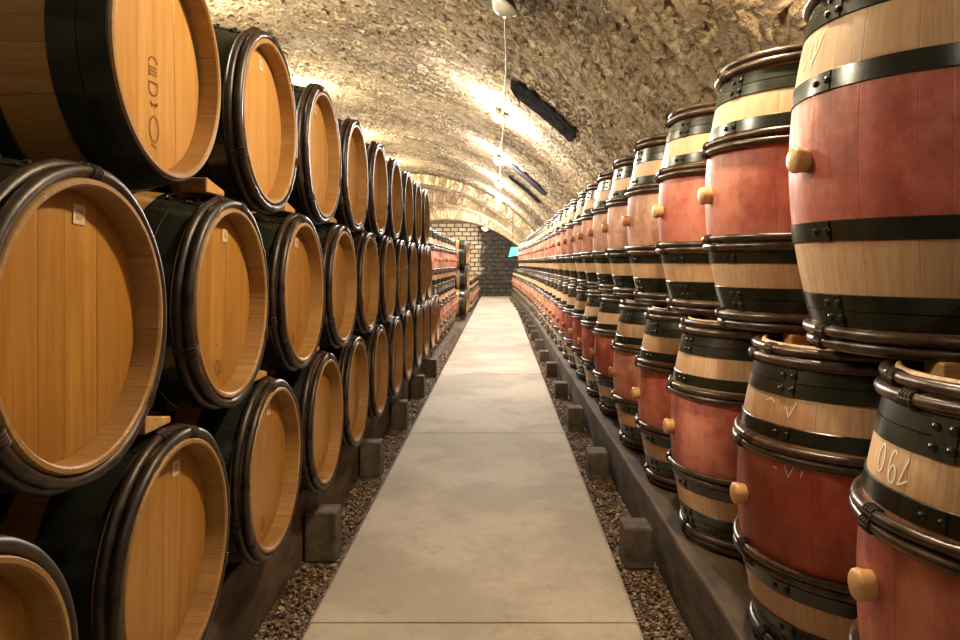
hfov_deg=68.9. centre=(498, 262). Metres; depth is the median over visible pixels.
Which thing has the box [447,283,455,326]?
barrel
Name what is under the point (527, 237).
barrel
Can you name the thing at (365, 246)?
barrel
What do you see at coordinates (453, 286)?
barrel
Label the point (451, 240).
barrel
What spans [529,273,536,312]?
barrel
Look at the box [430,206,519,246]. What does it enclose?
trim
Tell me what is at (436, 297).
barrel
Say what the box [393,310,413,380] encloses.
barrel
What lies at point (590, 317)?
barrel
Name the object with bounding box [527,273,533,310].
barrel
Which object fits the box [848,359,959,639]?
barrel
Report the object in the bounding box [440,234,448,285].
barrel
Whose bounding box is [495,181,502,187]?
lamp
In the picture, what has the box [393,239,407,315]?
barrel
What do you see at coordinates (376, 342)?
barrel
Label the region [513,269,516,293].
barrel
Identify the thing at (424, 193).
barrel
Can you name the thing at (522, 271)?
barrel
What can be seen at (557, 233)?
barrel
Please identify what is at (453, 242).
barrel
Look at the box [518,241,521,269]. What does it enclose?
barrel
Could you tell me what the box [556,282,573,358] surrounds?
barrel
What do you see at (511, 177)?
ceiling panel
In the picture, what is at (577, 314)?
barrel
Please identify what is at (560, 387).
block
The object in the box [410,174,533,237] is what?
trim
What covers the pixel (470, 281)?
barrel
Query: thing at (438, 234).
barrel
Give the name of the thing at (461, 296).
barrel
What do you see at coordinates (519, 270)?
barrel
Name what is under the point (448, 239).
barrel
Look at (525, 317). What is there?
block
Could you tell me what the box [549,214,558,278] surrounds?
barrel
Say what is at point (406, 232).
barrel
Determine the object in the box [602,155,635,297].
barrel
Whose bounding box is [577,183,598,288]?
barrel
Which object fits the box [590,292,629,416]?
barrel
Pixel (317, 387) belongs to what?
barrel
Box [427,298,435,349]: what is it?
barrel
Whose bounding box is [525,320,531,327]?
block
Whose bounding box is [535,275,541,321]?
barrel
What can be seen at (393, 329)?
barrel
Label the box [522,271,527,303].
barrel
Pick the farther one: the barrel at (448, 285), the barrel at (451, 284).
the barrel at (451, 284)
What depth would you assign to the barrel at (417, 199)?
6.67 m
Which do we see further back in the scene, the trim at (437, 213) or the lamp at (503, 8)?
the trim at (437, 213)
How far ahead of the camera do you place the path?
3.39 m
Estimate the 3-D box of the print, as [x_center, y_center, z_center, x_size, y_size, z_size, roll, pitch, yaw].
[-0.797,-0.092,1.331,0.001,0.020,0.020,0,0,0]
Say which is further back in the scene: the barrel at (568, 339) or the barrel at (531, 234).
the barrel at (531, 234)
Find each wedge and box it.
[138,416,170,434]
[180,177,223,195]
[255,370,266,380]
[274,202,294,213]
[322,217,336,223]
[704,315,717,320]
[783,333,809,345]
[924,361,959,379]
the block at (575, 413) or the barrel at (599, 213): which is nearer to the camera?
the barrel at (599, 213)
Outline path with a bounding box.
[301,296,643,639]
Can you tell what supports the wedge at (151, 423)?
on the barrel at (140, 549)
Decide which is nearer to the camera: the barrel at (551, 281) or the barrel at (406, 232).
the barrel at (406, 232)
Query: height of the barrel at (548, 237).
0.860 m
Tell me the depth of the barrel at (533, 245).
14.14 m
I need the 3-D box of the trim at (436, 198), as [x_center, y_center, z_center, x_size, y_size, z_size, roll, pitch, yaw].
[-2.946,-0.815,24.850,10.810,4.330,1.700,0,0,0]
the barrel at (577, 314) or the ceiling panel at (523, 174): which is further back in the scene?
the ceiling panel at (523, 174)
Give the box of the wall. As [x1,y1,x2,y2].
[430,222,518,296]
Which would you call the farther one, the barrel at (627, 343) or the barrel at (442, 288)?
the barrel at (442, 288)
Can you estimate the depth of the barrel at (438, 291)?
10.86 m
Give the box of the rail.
[455,315,462,321]
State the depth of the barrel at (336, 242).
3.43 m
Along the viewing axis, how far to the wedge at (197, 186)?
1.91 m
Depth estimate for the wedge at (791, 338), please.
2.06 m
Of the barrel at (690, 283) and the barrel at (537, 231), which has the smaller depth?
the barrel at (690, 283)
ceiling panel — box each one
[509,175,539,202]
[510,163,545,195]
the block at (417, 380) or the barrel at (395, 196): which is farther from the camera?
the block at (417, 380)
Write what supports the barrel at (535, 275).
on the timber beam
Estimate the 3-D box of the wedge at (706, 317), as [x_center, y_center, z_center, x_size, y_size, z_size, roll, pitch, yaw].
[0.886,0.238,2.895,0.056,0.054,0.068,0,0,0]
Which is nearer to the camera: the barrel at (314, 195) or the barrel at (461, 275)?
the barrel at (314, 195)
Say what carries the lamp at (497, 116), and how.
attached to the cable
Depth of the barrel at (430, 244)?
9.45 m
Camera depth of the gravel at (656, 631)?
3.40 m
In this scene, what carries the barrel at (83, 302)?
on the barrel at (36, 602)
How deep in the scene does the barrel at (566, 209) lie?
7.81 m
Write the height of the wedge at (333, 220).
0.041 m
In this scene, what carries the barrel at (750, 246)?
on the barrel at (803, 431)
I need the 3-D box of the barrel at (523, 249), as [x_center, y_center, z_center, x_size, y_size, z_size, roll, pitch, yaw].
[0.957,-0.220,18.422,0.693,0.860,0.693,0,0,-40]
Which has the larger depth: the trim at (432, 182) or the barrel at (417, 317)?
the trim at (432, 182)
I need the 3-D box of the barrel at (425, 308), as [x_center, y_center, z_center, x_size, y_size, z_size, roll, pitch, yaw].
[-1.180,0.694,7.310,0.866,0.656,0.656,0,0,0]
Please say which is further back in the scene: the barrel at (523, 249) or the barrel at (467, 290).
the barrel at (523, 249)
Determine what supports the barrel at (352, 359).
on the timber beam at (248, 592)
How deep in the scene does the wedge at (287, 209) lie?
2.66 m
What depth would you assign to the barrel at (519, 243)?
21.14 m
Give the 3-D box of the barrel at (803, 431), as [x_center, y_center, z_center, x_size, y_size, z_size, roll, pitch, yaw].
[1.016,0.648,1.978,0.708,0.860,0.689,0,0,0]
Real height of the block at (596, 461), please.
0.160 m
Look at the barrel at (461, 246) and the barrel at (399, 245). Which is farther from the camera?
the barrel at (461, 246)
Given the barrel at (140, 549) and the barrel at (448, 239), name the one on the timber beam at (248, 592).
the barrel at (140, 549)
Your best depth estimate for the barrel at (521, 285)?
19.14 m
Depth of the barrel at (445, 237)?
12.28 m
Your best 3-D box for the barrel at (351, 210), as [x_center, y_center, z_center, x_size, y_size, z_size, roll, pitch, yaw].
[-1.180,-0.465,3.737,0.870,0.656,0.656,0,0,0]
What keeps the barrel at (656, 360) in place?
on the timber beam
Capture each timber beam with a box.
[205,349,431,639]
[511,292,757,639]
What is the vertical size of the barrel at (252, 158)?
0.656 m
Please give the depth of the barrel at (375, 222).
4.49 m
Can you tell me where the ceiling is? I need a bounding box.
[206,0,807,231]
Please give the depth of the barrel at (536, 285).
13.54 m
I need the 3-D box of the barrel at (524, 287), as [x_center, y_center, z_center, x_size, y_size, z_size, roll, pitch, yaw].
[0.972,0.648,17.833,0.708,0.860,0.688,0,0,0]
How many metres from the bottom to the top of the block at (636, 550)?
0.176 m
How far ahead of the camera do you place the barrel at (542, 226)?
12.02 m
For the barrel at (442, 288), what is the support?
on the plank
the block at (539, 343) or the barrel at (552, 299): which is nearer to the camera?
the barrel at (552, 299)
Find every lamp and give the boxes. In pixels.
[492,0,516,17]
[492,110,505,122]
[494,157,503,164]
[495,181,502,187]
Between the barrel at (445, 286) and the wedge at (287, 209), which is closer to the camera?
the wedge at (287, 209)
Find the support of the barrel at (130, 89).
on the barrel at (83, 302)
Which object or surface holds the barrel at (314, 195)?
on the barrel at (291, 243)
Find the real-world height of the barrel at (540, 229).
0.860 m
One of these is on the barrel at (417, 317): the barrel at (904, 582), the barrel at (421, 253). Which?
the barrel at (421, 253)
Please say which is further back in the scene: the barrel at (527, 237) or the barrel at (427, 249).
the barrel at (527, 237)
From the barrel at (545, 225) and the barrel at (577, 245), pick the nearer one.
the barrel at (577, 245)
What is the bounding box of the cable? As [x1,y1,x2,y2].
[499,18,506,195]
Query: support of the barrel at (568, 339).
on the timber beam
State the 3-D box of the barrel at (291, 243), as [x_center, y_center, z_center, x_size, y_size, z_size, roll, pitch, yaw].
[-1.175,0.113,2.707,0.870,0.656,0.656,0,0,0]
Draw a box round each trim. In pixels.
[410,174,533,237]
[424,189,524,241]
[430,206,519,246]
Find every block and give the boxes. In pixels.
[304,504,341,561]
[360,438,383,476]
[391,399,408,429]
[411,374,424,398]
[424,358,436,377]
[522,315,527,322]
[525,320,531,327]
[528,325,534,333]
[531,331,538,340]
[535,339,543,350]
[539,350,548,362]
[546,361,557,377]
[554,381,567,399]
[566,405,583,430]
[585,447,608,478]
[619,518,653,568]
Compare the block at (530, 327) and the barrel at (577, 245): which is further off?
the block at (530, 327)
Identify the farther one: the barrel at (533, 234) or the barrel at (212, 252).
the barrel at (533, 234)
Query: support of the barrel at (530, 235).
on the barrel at (527, 283)
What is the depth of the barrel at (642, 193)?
3.54 m
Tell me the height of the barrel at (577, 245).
0.860 m
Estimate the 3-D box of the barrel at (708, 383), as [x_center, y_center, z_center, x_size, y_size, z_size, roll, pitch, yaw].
[1.016,0.648,2.785,0.708,0.860,0.688,0,0,0]
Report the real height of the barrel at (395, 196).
0.656 m
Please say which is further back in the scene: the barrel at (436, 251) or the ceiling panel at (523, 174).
the ceiling panel at (523, 174)
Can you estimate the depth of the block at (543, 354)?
9.26 m
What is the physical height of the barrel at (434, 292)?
0.861 m
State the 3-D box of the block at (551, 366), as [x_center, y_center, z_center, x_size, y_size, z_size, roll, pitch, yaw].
[0.612,1.242,8.134,0.128,0.177,0.164,0,0,0]
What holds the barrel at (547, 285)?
on the timber beam
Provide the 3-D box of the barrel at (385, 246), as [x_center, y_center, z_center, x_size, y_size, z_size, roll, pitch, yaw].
[-1.177,0.113,4.822,0.870,0.656,0.656,0,0,0]
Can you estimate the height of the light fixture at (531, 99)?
0.593 m
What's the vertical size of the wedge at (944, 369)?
0.054 m
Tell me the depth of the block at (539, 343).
10.51 m
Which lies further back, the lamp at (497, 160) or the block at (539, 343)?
the lamp at (497, 160)
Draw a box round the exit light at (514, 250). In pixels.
[509,247,518,256]
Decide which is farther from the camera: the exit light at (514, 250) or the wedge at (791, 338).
the exit light at (514, 250)
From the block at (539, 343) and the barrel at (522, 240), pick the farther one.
the barrel at (522, 240)
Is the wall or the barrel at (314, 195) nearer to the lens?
the barrel at (314, 195)
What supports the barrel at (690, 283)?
on the barrel at (708, 383)
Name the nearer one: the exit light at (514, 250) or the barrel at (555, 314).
the barrel at (555, 314)
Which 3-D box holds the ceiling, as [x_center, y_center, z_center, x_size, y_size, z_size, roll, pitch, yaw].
[-2.980,-0.750,10.800,10.698,4.220,33.600,0,0,0]
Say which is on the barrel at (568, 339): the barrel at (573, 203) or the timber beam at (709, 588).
the barrel at (573, 203)
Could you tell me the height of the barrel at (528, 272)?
0.860 m
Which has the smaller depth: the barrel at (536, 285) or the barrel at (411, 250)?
the barrel at (411, 250)
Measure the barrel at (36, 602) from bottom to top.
0.656 m
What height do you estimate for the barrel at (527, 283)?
0.861 m
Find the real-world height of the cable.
0.113 m
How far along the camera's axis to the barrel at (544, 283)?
11.44 m
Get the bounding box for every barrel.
[0,0,220,191]
[0,154,166,496]
[0,423,229,639]
[0,534,78,639]
[131,190,268,415]
[148,23,297,213]
[148,376,302,564]
[251,211,324,371]
[252,83,340,224]
[259,351,343,493]
[313,224,356,348]
[315,335,368,448]
[321,118,367,232]
[350,230,379,332]
[352,323,388,419]
[354,141,387,236]
[375,235,396,322]
[376,316,402,397]
[377,158,402,240]
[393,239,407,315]
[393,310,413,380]
[394,171,413,242]
[405,242,417,309]
[406,305,422,368]
[410,181,421,244]
[416,244,426,304]
[416,301,429,358]
[420,189,429,245]
[425,246,431,300]
[427,228,436,278]
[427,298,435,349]
[431,230,441,288]
[431,289,441,348]
[431,294,439,342]
[434,288,444,343]
[436,232,444,287]
[437,286,448,338]
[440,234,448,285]
[443,285,451,333]
[444,236,451,284]
[445,284,453,329]
[447,237,453,282]
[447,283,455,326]
[449,239,455,281]
[450,282,458,322]
[452,240,458,280]
[453,239,467,266]
[453,265,467,289]
[455,289,466,315]
[467,242,468,265]
[467,290,468,312]
[468,280,474,311]
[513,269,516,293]
[517,243,520,269]
[517,270,520,297]
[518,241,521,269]
[519,240,523,269]
[519,271,522,300]
[520,271,524,301]
[521,238,526,270]
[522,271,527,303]
[523,237,527,270]
[523,272,527,304]
[524,236,529,271]
[524,272,529,306]
[526,235,530,271]
[526,272,531,308]
[527,234,532,271]
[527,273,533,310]
[529,232,534,272]
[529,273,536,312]
[531,231,536,272]
[531,274,536,315]
[533,229,538,273]
[533,274,540,317]
[535,227,541,274]
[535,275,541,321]
[537,225,543,274]
[537,275,544,324]
[539,223,546,275]
[539,276,545,328]
[541,220,550,276]
[541,277,551,332]
[545,217,554,277]
[545,278,556,337]
[548,279,558,343]
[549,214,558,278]
[552,210,563,279]
[552,280,566,350]
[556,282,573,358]
[557,205,570,281]
[561,284,577,367]
[563,199,577,283]
[569,286,590,379]
[570,192,586,285]
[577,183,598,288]
[578,289,605,396]
[588,171,614,292]
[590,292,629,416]
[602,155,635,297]
[608,298,658,451]
[622,133,669,304]
[631,305,695,491]
[652,100,719,315]
[663,314,776,558]
[698,43,809,333]
[730,333,891,639]
[786,0,959,362]
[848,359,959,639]
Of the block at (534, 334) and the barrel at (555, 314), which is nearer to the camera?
the barrel at (555, 314)
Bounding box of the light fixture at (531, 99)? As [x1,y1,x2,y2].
[510,79,576,141]
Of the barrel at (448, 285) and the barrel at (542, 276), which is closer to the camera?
the barrel at (542, 276)
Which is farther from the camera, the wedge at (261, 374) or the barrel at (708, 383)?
the barrel at (708, 383)
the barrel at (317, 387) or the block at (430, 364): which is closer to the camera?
the barrel at (317, 387)
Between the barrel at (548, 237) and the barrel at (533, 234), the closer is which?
the barrel at (548, 237)
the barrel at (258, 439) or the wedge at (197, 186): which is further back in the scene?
the barrel at (258, 439)
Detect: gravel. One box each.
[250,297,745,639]
[257,328,685,639]
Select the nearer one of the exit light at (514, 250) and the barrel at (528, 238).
the barrel at (528, 238)
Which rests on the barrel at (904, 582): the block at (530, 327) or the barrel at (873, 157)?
the barrel at (873, 157)
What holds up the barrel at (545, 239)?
on the barrel at (547, 285)
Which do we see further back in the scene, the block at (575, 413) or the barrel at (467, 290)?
the barrel at (467, 290)
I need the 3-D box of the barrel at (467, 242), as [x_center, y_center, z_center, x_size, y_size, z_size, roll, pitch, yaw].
[-1.179,-0.226,17.055,0.866,0.656,0.656,0,0,0]

